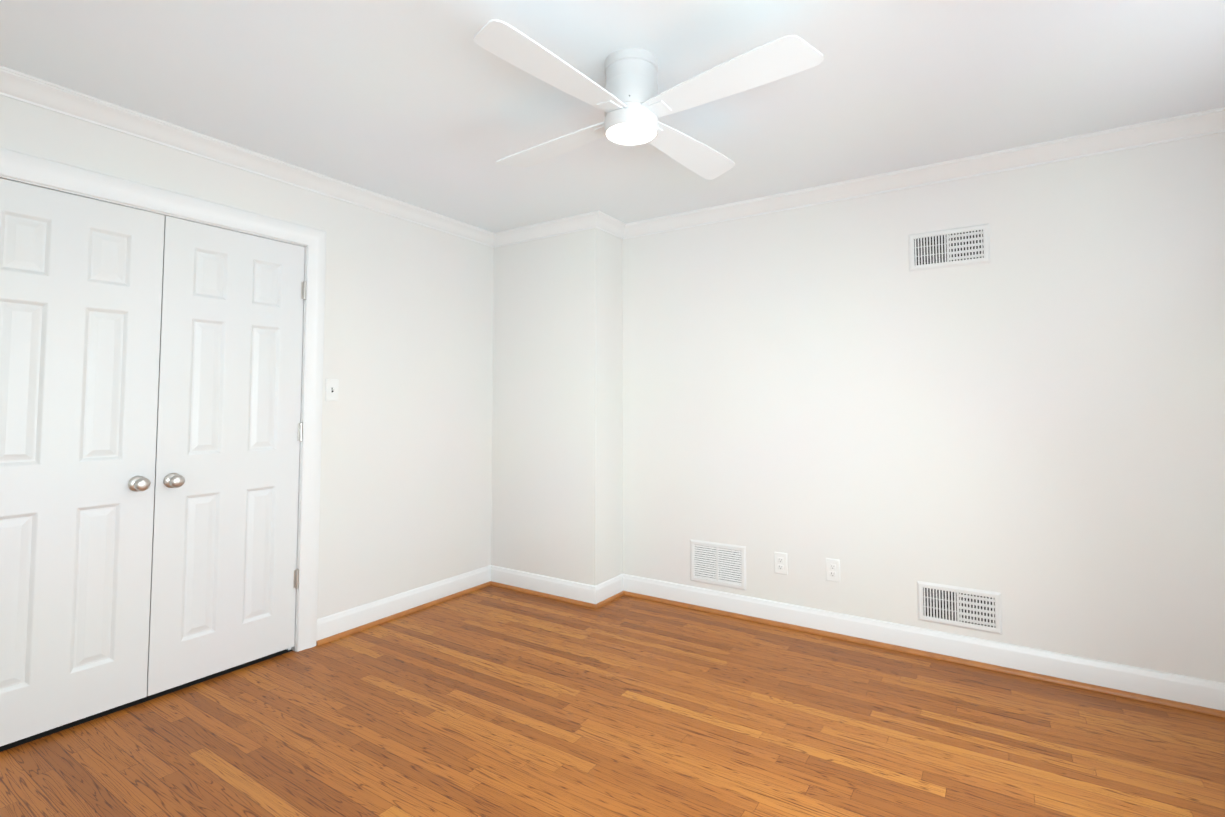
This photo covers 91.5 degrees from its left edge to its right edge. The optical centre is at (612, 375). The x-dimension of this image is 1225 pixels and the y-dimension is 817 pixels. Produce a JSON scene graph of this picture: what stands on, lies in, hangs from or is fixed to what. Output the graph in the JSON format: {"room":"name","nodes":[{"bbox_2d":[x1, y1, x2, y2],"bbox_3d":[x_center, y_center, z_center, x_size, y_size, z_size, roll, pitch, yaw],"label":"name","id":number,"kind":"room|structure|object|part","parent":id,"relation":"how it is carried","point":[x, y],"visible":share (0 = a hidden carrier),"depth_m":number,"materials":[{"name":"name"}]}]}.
{"room":"empty bedroom","nodes":[
{"label":"empty bedroom","id":0,"kind":"room"},
{"bbox_2d":[0,95,493,751],"bbox_3d":[-1.997,0.174,3.132,0.750,2.540,3.940,-2,-3,33],"label":"wall","id":1,"kind":"structure","parent":0,"point":[406,429],"depth_m":3.45,"materials":[{"name":"paint"}]},
{"bbox_2d":[0,178,164,746],"bbox_3d":[-2.121,0.310,2.286,0.035,2.033,0.614,-2,-3,33],"label":"closet door leaf","id":2,"kind":"structure","parent":1,"relation":"in","point":[80,297],"depth_m":2.31,"materials":[{"name":"paint"}]},
{"bbox_2d":[128,473,184,491],"bbox_3d":[-1.910,0.451,2.510,0.068,0.065,0.189,-2,-3,33],"label":"door knob","id":3,"kind":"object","parent":2,"relation":"attached to","point":[142,483],"depth_m":2.47,"materials":[{"name":"silver metal"}]},
{"bbox_3d":[-1.944,0.448,2.458,0.068,0.065,0.065,-2,-3,33],"label":"knob","id":4,"kind":"part","parent":3,"relation":"part of","materials":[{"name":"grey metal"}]},
{"bbox_3d":[-1.876,0.454,2.562,0.068,0.065,0.065,-2,-3,33],"label":"knob","id":5,"kind":"part","parent":3,"relation":"part of","materials":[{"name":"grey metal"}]},
{"bbox_2d":[0,148,325,651],"bbox_3d":[-1.975,0.284,2.562,0.142,2.163,1.441,-2,-3,33],"label":"door frame","id":6,"kind":"structure","parent":1,"relation":"attached to","point":[15,166],"depth_m":3.03,"materials":[{"name":"white paint"}]},
{"bbox_2d":[147,216,304,695],"bbox_3d":[-1.783,0.336,2.804,0.035,2.033,0.616,-2,-3,33],"label":"closet door leaf","id":7,"kind":"structure","parent":1,"relation":"in","point":[224,557],"depth_m":2.76,"materials":[{"name":"paint"}]},
{"bbox_2d":[0,65,495,247],"bbox_3d":[-1.716,-1.021,2.871,0.069,0.080,3.290,-2,-3,33],"label":"crown molding","id":8,"kind":"structure","parent":1,"relation":"attached to","point":[28,89],"depth_m":2.70,"materials":[{"name":"white paint"}]},
{"bbox_2d":[293,281,305,588],"bbox_3d":[-1.933,0.269,2.536,0.017,1.570,1.268,-2,-3,33],"label":"closet door hinges","id":9,"kind":"object","parent":1,"relation":"attached to","point":[299,438],"visible":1,"depth_m":3.05,"materials":[{"name":"silver metal"}]},
{"bbox_2d":[325,379,338,400],"bbox_3d":[-1.498,0.079,3.196,0.021,0.120,0.074,-2,-3,33],"label":"light switch","id":10,"kind":"object","parent":1,"relation":"attached to","point":[331,389],"visible":1,"depth_m":3.19,"materials":[{"name":"white plastic"}]},
{"bbox_2d":[316,566,491,645],"bbox_3d":[-1.181,1.356,3.611,0.030,0.126,1.270,-2,-3,33],"label":"baseboard","id":11,"kind":"structure","parent":1,"relation":"attached to","point":[335,626],"depth_m":3.49,"materials":[{"name":"white paint"}]},
{"bbox_2d":[491,228,622,585],"bbox_3d":[-0.390,0.222,4.101,0.883,2.440,0.320,-2,-3,33],"label":"wall column","id":12,"kind":"structure","parent":0,"point":[557,461],"depth_m":3.92,"materials":[{"name":"paint"}]},
{"bbox_2d":[489,565,603,608],"bbox_3d":[-0.460,1.370,3.881,0.884,0.126,0.030,-2,-3,33],"label":"baseboard","id":13,"kind":"structure","parent":12,"relation":"attached to","point":[586,595],"depth_m":3.86,"materials":[{"name":"white paint"}]},
{"bbox_2d":[496,211,607,246],"bbox_3d":[-0.430,-0.967,3.954,0.862,0.080,0.069,-2,-3,33],"label":"crown molding","id":14,"kind":"structure","parent":12,"relation":"attached to","point":[596,219],"depth_m":3.93,"materials":[{"name":"white paint"}]},
{"bbox_2d":[0,585,1224,816],"bbox_3d":[0.014,1.377,1.760,4.090,0.100,3.940,-2,-3,33],"label":"floor","id":15,"kind":"structure","parent":0,"point":[492,701],"depth_m":2.24,"materials":[{"name":"brown wood"}]},
{"bbox_2d":[0,0,1224,232],"bbox_3d":[-0.028,-1.159,1.914,4.190,0.100,3.940,-2,-3,33],"label":"ceiling","id":16,"kind":"structure","parent":0,"point":[430,106],"depth_m":2.23,"materials":[{"name":"paint"}]},
{"bbox_2d":[473,19,823,179],"bbox_3d":[0.066,-0.972,2.099,0.999,0.256,0.999,0,-3,-7],"label":"ceiling fan","id":17,"kind":"object","parent":16,"relation":"hanging from","point":[631,102],"visible":1,"depth_m":1.98,"materials":[{"name":"white"}]},
{"bbox_3d":[-0.176,-0.918,1.828,0.185,0.026,0.611,-2,-3,33],"label":"blade","id":18,"kind":"part","parent":17,"relation":"part of","materials":[{"name":"white"}]},
{"bbox_3d":[-0.202,-0.893,2.337,0.611,0.026,0.185,-2,-3,33],"label":"blade","id":19,"kind":"part","parent":17,"relation":"part of","materials":[{"name":"white"}]},
{"bbox_2d":[606,122,655,143],"bbox_3d":[0.066,-0.847,2.093,0.176,0.006,0.176,-2,-3,33],"label":"diffuser","id":20,"kind":"object","parent":17,"relation":"attached to","point":[616,132],"depth_m":2.08,"materials":[{"name":"white glass"}]},
{"bbox_3d":[0.308,-0.891,2.363,0.185,0.026,0.611,-2,-3,33],"label":"blade","id":21,"kind":"part","parent":17,"relation":"part of","materials":[{"name":"white"}]},
{"bbox_3d":[0.334,-0.917,1.854,0.611,0.026,0.185,-2,-3,33],"label":"blade","id":22,"kind":"part","parent":17,"relation":"part of","materials":[{"name":"white"}]},
{"bbox_2d":[622,132,1224,682],"bbox_3d":[1.015,0.190,3.449,4.190,2.440,0.120,-2,-3,33],"label":"wall","id":23,"kind":"structure","parent":0,"point":[1028,422],"depth_m":2.92,"materials":[{"name":"paint"}]},
{"bbox_2d":[690,539,745,589],"bbox_3d":[0.629,1.133,3.577,0.357,0.252,0.008,-2,-3,33],"label":"air vent","id":24,"kind":"object","parent":23,"relation":"in","point":[718,564],"visible":1,"depth_m":3.57,"materials":[{"name":"white metal"}]},
{"bbox_2d":[774,552,787,574],"bbox_3d":[0.951,1.063,3.371,0.074,0.120,0.008,-2,-3,33],"label":"electrical outlet","id":25,"kind":"object","parent":23,"relation":"attached to","point":[780,563],"visible":1,"depth_m":3.37,"materials":[{"name":"white plastic"}]},
{"bbox_2d":[826,558,839,581],"bbox_3d":[1.188,1.051,3.217,0.074,0.120,0.008,-2,-3,33],"label":"electrical outlet","id":26,"kind":"object","parent":23,"relation":"attached to","point":[832,569],"visible":1,"depth_m":3.21,"materials":[{"name":"white plastic"}]},
{"bbox_2d":[612,107,1224,239],"bbox_3d":[1.300,-1.004,3.210,2.987,0.080,0.069,-2,-3,33],"label":"crown molding","id":27,"kind":"structure","parent":23,"relation":"attached to","point":[1202,123],"depth_m":2.95,"materials":[{"name":"white paint"}]},
{"bbox_2d":[616,574,1224,717],"bbox_3d":[1.336,1.330,3.093,3.047,0.126,0.030,-2,-3,33],"label":"baseboard","id":28,"kind":"structure","parent":23,"relation":"attached to","point":[1179,688],"depth_m":2.88,"materials":[{"name":"white paint"}]},
{"bbox_2d":[908,223,990,271],"bbox_3d":[1.674,-0.636,2.978,0.355,0.193,0.018,-2,-3,33],"label":"air vent","id":29,"kind":"object","parent":23,"relation":"in","point":[959,246],"visible":1,"depth_m":2.98,"materials":[{"name":"white metal"}]},
{"bbox_2d":[917,581,1001,634],"bbox_3d":[1.674,1.124,2.890,0.355,0.193,0.018,-2,-3,33],"label":"air vent","id":30,"kind":"object","parent":23,"relation":"in","point":[969,608],"visible":1,"depth_m":2.89,"materials":[{"name":"white metal"}]}
]}

